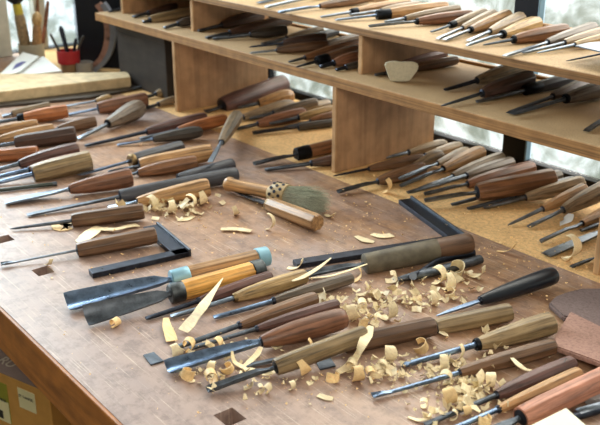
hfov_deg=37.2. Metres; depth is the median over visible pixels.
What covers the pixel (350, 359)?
cheese shaving
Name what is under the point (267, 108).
chisel
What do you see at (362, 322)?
cheese shaving
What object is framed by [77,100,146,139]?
chisel
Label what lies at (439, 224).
square
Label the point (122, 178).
chisel
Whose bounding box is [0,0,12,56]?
panel
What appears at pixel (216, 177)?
chisel
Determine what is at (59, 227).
cheese shaving
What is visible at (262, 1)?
chisel
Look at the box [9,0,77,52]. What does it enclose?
window
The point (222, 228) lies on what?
cheese shaving
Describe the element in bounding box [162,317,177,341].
cheese shaving
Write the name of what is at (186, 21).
carving veiner
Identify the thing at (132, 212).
chisel
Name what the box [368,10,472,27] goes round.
carving gouge
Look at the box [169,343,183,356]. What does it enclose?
cheese shaving
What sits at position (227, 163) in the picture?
chisel
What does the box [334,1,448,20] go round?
chisel
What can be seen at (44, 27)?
wooden stick
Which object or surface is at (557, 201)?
carving awl
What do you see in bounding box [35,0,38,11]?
wooden stick
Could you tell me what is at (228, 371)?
cheese shaving
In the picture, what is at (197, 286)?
chisel
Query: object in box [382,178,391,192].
cheese shaving
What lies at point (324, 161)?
chisel
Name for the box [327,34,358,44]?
carving veiner
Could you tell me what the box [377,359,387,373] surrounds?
cheese shaving
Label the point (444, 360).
cheese shaving
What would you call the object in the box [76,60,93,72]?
jar
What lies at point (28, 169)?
carving veiner
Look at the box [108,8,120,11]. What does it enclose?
carving awl
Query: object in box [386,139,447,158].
carving veiner
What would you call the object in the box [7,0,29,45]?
brush
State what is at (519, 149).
window
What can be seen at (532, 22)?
carving gouge
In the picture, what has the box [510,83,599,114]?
chisel
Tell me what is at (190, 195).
cheese shaving
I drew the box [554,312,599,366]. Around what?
stone
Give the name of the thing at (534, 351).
fishtail gouge
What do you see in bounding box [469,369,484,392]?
cheese shaving
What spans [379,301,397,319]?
cheese shaving
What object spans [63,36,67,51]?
tool
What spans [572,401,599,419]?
chisel
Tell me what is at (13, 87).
board
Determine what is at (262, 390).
cheese shaving
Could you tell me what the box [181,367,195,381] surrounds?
cheese shaving
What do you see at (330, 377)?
cheese shaving
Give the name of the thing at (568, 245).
chisel
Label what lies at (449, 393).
cheese shaving
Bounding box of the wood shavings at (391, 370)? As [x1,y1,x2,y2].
[115,193,549,424]
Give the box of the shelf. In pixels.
[95,0,599,274]
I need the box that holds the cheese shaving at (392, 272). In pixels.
[385,270,397,282]
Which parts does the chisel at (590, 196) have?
blade, handle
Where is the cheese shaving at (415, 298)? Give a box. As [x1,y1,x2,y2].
[413,295,421,300]
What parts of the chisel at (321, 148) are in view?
blade, handle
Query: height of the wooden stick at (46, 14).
0.152 m
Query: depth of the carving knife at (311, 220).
1.32 m
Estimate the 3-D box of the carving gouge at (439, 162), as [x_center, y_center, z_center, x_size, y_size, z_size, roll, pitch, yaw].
[0.234,-0.081,1.531,0.019,0.023,0.246,15,26,33]
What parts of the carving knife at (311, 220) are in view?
blade, handle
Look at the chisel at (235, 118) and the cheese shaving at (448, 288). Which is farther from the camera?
the chisel at (235, 118)
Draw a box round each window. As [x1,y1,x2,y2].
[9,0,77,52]
[120,0,599,186]
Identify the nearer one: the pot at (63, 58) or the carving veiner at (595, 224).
the carving veiner at (595, 224)
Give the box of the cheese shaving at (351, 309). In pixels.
[346,304,361,320]
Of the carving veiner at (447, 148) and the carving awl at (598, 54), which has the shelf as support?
the carving awl at (598, 54)
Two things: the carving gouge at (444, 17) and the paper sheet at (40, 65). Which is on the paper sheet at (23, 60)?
the paper sheet at (40, 65)
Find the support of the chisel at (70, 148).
on the workbench
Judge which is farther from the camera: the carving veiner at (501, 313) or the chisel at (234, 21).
the chisel at (234, 21)
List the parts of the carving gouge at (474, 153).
blade, handle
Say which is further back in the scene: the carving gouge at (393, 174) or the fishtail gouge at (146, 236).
the carving gouge at (393, 174)
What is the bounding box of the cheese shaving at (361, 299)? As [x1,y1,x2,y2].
[357,297,366,310]
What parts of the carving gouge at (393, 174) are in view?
blade, handle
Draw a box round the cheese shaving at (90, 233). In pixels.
[75,227,100,241]
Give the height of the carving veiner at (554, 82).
0.024 m
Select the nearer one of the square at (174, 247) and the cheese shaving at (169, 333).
the cheese shaving at (169, 333)
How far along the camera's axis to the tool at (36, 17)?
2.38 m
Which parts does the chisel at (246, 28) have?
blade, handle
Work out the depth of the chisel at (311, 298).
1.04 m
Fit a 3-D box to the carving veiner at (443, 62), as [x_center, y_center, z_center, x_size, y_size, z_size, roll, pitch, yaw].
[0.201,-0.251,1.527,0.173,0.019,0.017,-12,24,-27]
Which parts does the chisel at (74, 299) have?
blade, handle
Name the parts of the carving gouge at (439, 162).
blade, handle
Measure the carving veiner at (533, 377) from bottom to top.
0.021 m
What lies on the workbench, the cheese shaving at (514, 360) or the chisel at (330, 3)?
the cheese shaving at (514, 360)
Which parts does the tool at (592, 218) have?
blade, handle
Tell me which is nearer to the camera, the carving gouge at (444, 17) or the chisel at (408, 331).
the chisel at (408, 331)
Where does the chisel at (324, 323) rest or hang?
on the workbench
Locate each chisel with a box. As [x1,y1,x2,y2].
[0,105,68,123]
[0,126,76,147]
[0,143,79,170]
[0,146,38,161]
[0,151,92,183]
[2,102,50,116]
[5,168,133,203]
[10,203,144,228]
[27,167,239,215]
[63,246,271,309]
[67,94,111,106]
[69,92,148,115]
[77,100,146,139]
[77,141,184,174]
[82,259,266,324]
[84,113,207,146]
[108,144,212,171]
[108,178,210,207]
[117,126,202,145]
[132,156,197,176]
[139,114,227,139]
[142,6,190,22]
[145,271,272,319]
[164,308,348,372]
[170,269,308,317]
[176,158,235,177]
[178,292,318,347]
[189,299,339,349]
[197,12,264,31]
[204,75,289,112]
[205,17,292,38]
[205,326,367,392]
[208,110,242,161]
[213,25,287,39]
[213,273,353,318]
[237,89,294,108]
[237,107,305,129]
[243,99,294,120]
[246,317,437,366]
[249,32,326,47]
[249,98,317,119]
[250,41,328,53]
[252,118,331,133]
[252,139,331,164]
[256,0,273,2]
[264,155,331,170]
[278,0,372,12]
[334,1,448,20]
[418,152,505,187]
[435,9,496,38]
[442,9,512,39]
[466,12,525,40]
[494,367,599,424]
[502,22,598,56]
[506,80,588,113]
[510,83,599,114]
[527,181,599,227]
[542,230,597,256]
[569,257,593,267]
[572,401,599,419]
[583,119,599,131]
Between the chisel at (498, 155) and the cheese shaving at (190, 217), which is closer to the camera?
the cheese shaving at (190, 217)
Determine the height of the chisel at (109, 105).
0.038 m
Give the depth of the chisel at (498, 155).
1.54 m
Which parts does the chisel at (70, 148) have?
blade, handle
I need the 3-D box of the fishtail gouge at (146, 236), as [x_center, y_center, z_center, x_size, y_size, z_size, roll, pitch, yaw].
[-0.301,0.048,1.219,0.211,0.027,0.023,-8,23,-19]
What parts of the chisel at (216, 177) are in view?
blade, handle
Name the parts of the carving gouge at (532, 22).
blade, handle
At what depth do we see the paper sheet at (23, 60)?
2.23 m
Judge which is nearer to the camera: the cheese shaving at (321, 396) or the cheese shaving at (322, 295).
the cheese shaving at (321, 396)
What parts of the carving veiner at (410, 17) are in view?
blade, handle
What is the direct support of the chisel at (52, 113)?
on the workbench
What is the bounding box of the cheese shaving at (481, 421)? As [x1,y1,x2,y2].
[478,414,491,424]
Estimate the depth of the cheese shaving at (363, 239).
1.27 m
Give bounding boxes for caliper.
[393,250,483,281]
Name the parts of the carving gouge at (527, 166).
blade, handle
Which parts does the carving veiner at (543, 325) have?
blade, handle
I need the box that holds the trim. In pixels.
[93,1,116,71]
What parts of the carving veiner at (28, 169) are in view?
blade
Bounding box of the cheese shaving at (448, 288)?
[445,287,454,298]
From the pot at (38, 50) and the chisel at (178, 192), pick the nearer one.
the chisel at (178, 192)
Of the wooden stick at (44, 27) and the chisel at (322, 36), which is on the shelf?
the chisel at (322, 36)
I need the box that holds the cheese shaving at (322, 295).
[318,288,325,302]
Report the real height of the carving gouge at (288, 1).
0.016 m
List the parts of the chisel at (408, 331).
blade, handle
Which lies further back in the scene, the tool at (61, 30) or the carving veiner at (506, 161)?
the tool at (61, 30)
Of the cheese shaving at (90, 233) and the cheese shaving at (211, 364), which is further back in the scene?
the cheese shaving at (90, 233)
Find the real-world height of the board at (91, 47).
0.520 m
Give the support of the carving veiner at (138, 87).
on the workbench
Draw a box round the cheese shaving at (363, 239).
[354,235,373,242]
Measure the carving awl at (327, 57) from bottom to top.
0.026 m
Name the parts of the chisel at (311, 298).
blade, handle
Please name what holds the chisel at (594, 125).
on the shelf
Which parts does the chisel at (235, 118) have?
blade, handle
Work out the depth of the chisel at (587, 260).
1.19 m
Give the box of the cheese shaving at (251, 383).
[243,378,252,389]
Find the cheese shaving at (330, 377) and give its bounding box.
[326,372,339,382]
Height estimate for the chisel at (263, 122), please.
0.030 m
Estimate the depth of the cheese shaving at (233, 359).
0.95 m
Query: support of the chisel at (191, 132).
on the workbench
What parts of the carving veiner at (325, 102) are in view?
handle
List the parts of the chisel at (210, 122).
blade, handle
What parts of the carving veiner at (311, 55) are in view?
blade, handle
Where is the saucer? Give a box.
[61,64,75,72]
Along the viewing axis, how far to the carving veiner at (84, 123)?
1.79 m
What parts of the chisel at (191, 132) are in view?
blade, handle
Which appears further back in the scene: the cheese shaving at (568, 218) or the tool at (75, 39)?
the tool at (75, 39)
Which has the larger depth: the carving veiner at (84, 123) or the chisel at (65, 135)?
the carving veiner at (84, 123)
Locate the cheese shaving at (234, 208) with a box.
[231,205,239,214]
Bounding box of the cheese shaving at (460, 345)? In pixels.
[449,344,464,361]
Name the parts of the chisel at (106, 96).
blade, handle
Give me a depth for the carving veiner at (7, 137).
1.72 m
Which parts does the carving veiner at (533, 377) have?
blade, handle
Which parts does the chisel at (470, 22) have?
blade, handle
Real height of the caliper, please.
0.022 m
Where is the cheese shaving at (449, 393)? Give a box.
[442,386,457,403]
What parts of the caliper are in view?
arm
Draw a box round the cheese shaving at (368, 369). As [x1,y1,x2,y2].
[365,366,374,379]
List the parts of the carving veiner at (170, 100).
blade, handle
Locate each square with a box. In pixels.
[88,222,190,277]
[293,196,464,268]
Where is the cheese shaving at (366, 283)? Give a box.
[356,281,368,295]
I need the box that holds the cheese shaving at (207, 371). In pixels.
[204,368,217,383]
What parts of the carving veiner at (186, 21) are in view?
blade, handle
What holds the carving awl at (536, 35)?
on the shelf
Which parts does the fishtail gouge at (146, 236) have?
blade, handle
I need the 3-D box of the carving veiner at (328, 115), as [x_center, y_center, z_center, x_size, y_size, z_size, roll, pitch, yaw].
[0.021,-0.189,1.821,0.115,0.027,0.022,-7,23,-18]
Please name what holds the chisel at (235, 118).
on the workbench
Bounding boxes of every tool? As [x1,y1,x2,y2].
[32,11,41,44]
[50,33,60,51]
[59,26,68,51]
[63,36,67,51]
[73,38,76,51]
[76,35,83,50]
[539,208,599,242]
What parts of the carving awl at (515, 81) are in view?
blade, handle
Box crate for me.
[115,26,174,97]
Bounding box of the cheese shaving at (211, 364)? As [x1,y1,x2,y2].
[206,361,215,369]
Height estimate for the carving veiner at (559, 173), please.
0.023 m
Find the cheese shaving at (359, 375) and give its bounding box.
[351,365,364,381]
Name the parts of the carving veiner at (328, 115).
blade, handle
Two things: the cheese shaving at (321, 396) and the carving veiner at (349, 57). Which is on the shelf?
the carving veiner at (349, 57)
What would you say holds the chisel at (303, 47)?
on the shelf
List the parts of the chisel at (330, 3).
blade, handle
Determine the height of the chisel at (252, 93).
0.062 m
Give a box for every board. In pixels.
[0,72,130,101]
[75,0,119,67]
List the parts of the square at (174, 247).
blade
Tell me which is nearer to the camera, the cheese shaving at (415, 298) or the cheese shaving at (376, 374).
the cheese shaving at (376, 374)
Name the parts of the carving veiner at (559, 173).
blade, handle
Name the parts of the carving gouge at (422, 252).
blade, handle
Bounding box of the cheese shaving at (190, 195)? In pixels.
[185,194,196,205]
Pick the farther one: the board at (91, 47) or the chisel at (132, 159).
the board at (91, 47)
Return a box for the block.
[533,408,584,424]
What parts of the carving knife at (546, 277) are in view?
blade, handle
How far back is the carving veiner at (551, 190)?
1.39 m
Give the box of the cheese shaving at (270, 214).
[265,213,275,229]
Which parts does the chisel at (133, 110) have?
blade, handle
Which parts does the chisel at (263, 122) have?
blade, handle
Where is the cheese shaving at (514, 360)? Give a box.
[510,358,531,371]
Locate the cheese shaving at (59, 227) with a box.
[51,223,72,230]
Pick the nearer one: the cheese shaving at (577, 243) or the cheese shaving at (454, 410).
the cheese shaving at (454, 410)
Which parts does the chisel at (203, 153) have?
blade, handle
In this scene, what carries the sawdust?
on the workbench
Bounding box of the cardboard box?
[0,349,71,424]
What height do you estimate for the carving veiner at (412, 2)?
0.017 m
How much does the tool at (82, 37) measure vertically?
0.067 m
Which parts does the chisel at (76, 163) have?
blade, handle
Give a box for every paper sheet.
[0,52,38,73]
[15,56,60,73]
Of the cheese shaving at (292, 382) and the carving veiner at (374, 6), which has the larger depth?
the carving veiner at (374, 6)
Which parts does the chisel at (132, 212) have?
blade, handle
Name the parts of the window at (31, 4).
glass pane, post, rail, glass pane, post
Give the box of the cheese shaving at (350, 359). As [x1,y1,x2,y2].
[346,357,357,372]
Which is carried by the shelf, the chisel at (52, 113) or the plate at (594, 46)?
the plate at (594, 46)
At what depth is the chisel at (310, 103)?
1.88 m
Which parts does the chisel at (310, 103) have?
blade, handle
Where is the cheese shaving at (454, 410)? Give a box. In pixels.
[450,409,457,420]
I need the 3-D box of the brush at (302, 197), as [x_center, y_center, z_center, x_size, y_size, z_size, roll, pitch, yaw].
[-0.043,-0.029,1.395,0.199,0.046,0.067,10,23,23]
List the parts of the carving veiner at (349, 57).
blade, handle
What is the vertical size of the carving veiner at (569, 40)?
0.022 m
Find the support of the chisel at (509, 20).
on the shelf
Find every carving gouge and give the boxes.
[264,0,302,7]
[305,233,474,277]
[336,162,426,192]
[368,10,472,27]
[398,147,468,179]
[399,146,485,186]
[424,161,536,194]
[424,168,557,201]
[466,16,542,45]
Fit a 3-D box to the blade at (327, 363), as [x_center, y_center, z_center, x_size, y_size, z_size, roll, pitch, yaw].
[0.027,0.162,0.957,0.019,0.002,0.022,-6,22,-16]
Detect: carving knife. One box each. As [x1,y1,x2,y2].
[235,192,323,230]
[436,267,559,315]
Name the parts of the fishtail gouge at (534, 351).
blade, handle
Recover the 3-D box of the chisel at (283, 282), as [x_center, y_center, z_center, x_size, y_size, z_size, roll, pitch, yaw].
[-0.072,0.099,1.090,0.184,0.022,0.020,-12,24,-27]
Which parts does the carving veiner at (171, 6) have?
blade, handle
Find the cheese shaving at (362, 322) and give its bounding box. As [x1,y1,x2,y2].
[358,318,368,326]
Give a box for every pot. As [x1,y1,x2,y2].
[18,41,44,58]
[56,48,79,64]
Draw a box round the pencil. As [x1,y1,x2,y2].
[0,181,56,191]
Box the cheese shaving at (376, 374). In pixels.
[370,369,383,378]
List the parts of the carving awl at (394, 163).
blade, handle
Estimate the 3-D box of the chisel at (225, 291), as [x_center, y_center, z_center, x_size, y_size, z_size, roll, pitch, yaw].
[-0.109,0.101,1.089,0.174,0.019,0.016,-14,25,-31]
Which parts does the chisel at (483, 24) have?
blade, handle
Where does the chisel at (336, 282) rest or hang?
on the workbench
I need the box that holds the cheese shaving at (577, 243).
[563,234,581,258]
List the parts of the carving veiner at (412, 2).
blade, handle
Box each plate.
[143,352,163,364]
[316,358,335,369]
[575,41,599,51]
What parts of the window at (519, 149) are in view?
post, glass pane, rail, post, glass pane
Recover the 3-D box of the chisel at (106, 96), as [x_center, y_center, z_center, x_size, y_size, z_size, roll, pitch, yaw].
[-0.474,-0.249,1.980,0.111,0.020,0.020,-8,23,-20]
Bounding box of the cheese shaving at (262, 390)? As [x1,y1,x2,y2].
[258,383,264,394]
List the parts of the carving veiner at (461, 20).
blade, handle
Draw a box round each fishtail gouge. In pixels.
[1,227,157,265]
[371,339,557,397]
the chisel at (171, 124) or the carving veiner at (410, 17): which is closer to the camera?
the carving veiner at (410, 17)
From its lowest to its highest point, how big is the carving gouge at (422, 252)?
0.040 m
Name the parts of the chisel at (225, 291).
blade, handle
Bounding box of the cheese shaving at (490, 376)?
[484,372,495,386]
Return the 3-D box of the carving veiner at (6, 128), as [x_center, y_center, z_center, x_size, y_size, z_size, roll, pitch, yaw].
[-0.598,-0.166,1.770,0.150,0.024,0.021,-8,23,-20]
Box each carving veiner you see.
[0,119,37,134]
[0,124,54,142]
[0,152,77,177]
[55,116,96,130]
[132,3,177,17]
[132,86,141,90]
[146,96,174,108]
[147,89,161,97]
[163,16,190,28]
[261,27,323,43]
[263,99,330,117]
[269,105,331,124]
[277,29,338,46]
[283,111,331,126]
[288,39,358,62]
[319,51,358,67]
[320,0,410,17]
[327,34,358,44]
[335,61,357,70]
[349,1,421,15]
[374,56,458,75]
[384,5,460,22]
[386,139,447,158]
[401,51,447,62]
[402,312,557,366]
[406,157,515,193]
[413,150,444,164]
[423,141,462,154]
[423,355,577,424]
[430,8,487,32]
[435,303,513,333]
[443,65,525,90]
[451,170,562,205]
[456,367,583,424]
[467,176,573,209]
[475,76,574,102]
[483,176,585,208]
[522,27,599,53]
[579,222,598,231]
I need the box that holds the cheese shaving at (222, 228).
[221,227,251,232]
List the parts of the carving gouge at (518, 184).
blade, handle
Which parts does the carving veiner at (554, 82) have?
blade, handle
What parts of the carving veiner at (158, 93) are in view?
handle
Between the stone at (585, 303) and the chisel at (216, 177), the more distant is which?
the chisel at (216, 177)
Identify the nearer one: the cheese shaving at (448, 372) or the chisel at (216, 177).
the cheese shaving at (448, 372)
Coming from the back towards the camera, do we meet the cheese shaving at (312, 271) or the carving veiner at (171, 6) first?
the carving veiner at (171, 6)
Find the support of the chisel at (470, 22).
on the shelf
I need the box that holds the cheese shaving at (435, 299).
[430,290,438,304]
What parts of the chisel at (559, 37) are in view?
blade, handle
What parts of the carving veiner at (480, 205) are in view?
blade, handle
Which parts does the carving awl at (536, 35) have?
blade, handle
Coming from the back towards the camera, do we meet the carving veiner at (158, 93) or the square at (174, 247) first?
the carving veiner at (158, 93)
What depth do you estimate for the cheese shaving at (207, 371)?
0.92 m
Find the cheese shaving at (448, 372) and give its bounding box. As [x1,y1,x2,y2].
[439,369,451,384]
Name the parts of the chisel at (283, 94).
blade, handle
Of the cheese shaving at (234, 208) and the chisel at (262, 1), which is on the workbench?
the cheese shaving at (234, 208)
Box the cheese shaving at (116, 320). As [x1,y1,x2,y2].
[109,316,120,327]
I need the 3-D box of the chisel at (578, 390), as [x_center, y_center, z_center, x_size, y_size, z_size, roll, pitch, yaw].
[0.260,0.181,0.879,0.214,0.032,0.024,-12,25,-29]
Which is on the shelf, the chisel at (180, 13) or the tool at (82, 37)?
the chisel at (180, 13)
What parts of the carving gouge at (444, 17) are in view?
blade, handle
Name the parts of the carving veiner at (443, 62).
blade, handle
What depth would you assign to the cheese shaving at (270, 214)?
1.30 m
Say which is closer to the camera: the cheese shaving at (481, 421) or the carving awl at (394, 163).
the cheese shaving at (481, 421)
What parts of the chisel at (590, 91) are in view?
blade, handle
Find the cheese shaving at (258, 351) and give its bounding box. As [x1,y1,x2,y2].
[243,346,262,365]
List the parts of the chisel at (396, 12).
blade, handle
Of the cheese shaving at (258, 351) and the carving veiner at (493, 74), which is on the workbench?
the cheese shaving at (258, 351)
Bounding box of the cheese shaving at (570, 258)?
[560,256,572,260]
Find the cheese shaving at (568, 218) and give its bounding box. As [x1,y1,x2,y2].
[560,213,573,225]
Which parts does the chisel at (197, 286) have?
blade, handle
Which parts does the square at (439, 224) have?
blade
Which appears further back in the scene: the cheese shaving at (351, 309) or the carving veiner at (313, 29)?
the carving veiner at (313, 29)
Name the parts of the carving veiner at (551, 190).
blade, handle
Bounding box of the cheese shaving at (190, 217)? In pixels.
[177,215,194,220]
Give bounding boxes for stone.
[385,61,418,80]
[549,289,599,325]
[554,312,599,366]
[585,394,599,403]
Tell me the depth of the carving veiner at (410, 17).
1.54 m
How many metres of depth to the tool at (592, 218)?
1.31 m
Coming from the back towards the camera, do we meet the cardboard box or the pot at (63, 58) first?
the pot at (63, 58)
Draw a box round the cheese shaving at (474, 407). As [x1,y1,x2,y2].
[470,404,480,412]
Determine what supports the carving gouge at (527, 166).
on the workbench
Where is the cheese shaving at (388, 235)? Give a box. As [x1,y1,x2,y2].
[370,233,394,237]
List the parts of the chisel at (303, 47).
blade, handle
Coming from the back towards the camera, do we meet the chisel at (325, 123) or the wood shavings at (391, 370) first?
the chisel at (325, 123)
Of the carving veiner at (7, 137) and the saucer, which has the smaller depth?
the carving veiner at (7, 137)
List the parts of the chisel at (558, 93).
blade, handle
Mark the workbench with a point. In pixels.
(60, 365)
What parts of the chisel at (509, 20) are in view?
blade, handle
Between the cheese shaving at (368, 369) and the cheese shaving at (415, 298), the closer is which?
the cheese shaving at (368, 369)
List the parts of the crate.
crate lid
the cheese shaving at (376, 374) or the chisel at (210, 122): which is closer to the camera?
the cheese shaving at (376, 374)
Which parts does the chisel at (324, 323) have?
blade, handle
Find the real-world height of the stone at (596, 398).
0.007 m
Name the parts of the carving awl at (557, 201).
blade, handle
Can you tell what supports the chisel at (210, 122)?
on the workbench
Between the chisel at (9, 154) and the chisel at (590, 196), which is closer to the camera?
the chisel at (590, 196)
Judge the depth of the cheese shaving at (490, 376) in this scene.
0.90 m
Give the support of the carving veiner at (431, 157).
on the workbench
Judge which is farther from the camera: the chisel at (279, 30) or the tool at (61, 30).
the tool at (61, 30)
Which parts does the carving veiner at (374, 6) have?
blade, handle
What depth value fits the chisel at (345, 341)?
0.93 m
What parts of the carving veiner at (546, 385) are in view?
blade, handle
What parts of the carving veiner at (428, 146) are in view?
blade, handle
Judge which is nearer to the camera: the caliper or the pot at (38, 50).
the caliper
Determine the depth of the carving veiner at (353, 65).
1.53 m
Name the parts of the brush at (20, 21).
handle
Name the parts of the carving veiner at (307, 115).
blade, handle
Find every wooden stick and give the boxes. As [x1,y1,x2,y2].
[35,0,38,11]
[42,24,45,42]
[43,1,48,46]
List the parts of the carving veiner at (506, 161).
blade, handle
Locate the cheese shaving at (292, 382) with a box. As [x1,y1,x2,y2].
[289,380,295,390]
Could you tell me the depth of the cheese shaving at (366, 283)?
1.10 m
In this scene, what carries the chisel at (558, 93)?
on the shelf
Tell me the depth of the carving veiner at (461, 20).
1.46 m
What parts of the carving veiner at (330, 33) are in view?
handle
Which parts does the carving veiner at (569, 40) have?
blade, handle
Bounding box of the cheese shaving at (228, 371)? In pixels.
[220,361,233,374]
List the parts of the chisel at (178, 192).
blade, handle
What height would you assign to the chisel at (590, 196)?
0.051 m
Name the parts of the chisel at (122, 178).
blade, handle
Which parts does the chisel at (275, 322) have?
blade, handle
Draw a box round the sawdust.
[0,144,597,417]
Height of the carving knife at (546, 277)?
0.026 m
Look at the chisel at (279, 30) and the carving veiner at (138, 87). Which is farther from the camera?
the carving veiner at (138, 87)
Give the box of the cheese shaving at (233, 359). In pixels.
[231,351,254,370]
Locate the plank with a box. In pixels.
[0,84,137,107]
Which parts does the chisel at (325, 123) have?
blade, handle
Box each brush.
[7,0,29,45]
[223,177,331,213]
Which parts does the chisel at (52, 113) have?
blade, handle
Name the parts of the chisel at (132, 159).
blade, handle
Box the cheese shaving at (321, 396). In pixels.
[316,393,332,400]
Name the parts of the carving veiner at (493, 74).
blade, handle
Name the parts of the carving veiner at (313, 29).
blade, handle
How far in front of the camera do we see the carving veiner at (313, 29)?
1.80 m
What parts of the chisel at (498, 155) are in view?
blade, handle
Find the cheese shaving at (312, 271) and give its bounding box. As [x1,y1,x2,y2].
[292,258,330,281]
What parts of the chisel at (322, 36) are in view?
blade, handle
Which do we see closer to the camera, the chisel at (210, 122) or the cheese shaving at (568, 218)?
the cheese shaving at (568, 218)
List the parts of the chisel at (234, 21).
blade, handle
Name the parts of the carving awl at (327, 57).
blade, handle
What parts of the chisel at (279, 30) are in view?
blade, handle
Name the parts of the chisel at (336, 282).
blade, handle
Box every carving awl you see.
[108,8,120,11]
[296,45,358,66]
[333,153,423,175]
[441,70,535,105]
[483,24,569,44]
[508,183,587,224]
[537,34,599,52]
[567,53,599,60]
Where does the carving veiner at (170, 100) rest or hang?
on the workbench
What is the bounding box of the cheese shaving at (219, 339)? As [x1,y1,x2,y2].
[213,336,222,344]
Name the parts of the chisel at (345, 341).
blade, handle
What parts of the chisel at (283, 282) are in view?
blade, handle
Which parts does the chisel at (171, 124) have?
blade, handle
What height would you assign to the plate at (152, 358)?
0.002 m
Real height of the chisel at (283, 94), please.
0.034 m
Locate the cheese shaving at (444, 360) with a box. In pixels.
[440,354,448,368]
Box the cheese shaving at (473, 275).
[468,265,485,277]
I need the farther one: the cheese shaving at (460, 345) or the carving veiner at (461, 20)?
the carving veiner at (461, 20)
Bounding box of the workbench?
[0,45,599,424]
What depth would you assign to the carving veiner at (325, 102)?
1.93 m
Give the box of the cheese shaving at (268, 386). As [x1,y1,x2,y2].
[264,382,271,393]
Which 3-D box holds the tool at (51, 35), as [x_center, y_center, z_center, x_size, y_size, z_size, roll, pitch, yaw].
[-0.620,-0.421,2.273,0.032,0.072,0.007,1,21,1]
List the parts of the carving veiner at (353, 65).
blade, handle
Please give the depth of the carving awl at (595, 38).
1.30 m
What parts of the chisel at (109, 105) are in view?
blade, handle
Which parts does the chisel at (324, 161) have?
blade, handle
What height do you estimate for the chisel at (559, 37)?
0.024 m

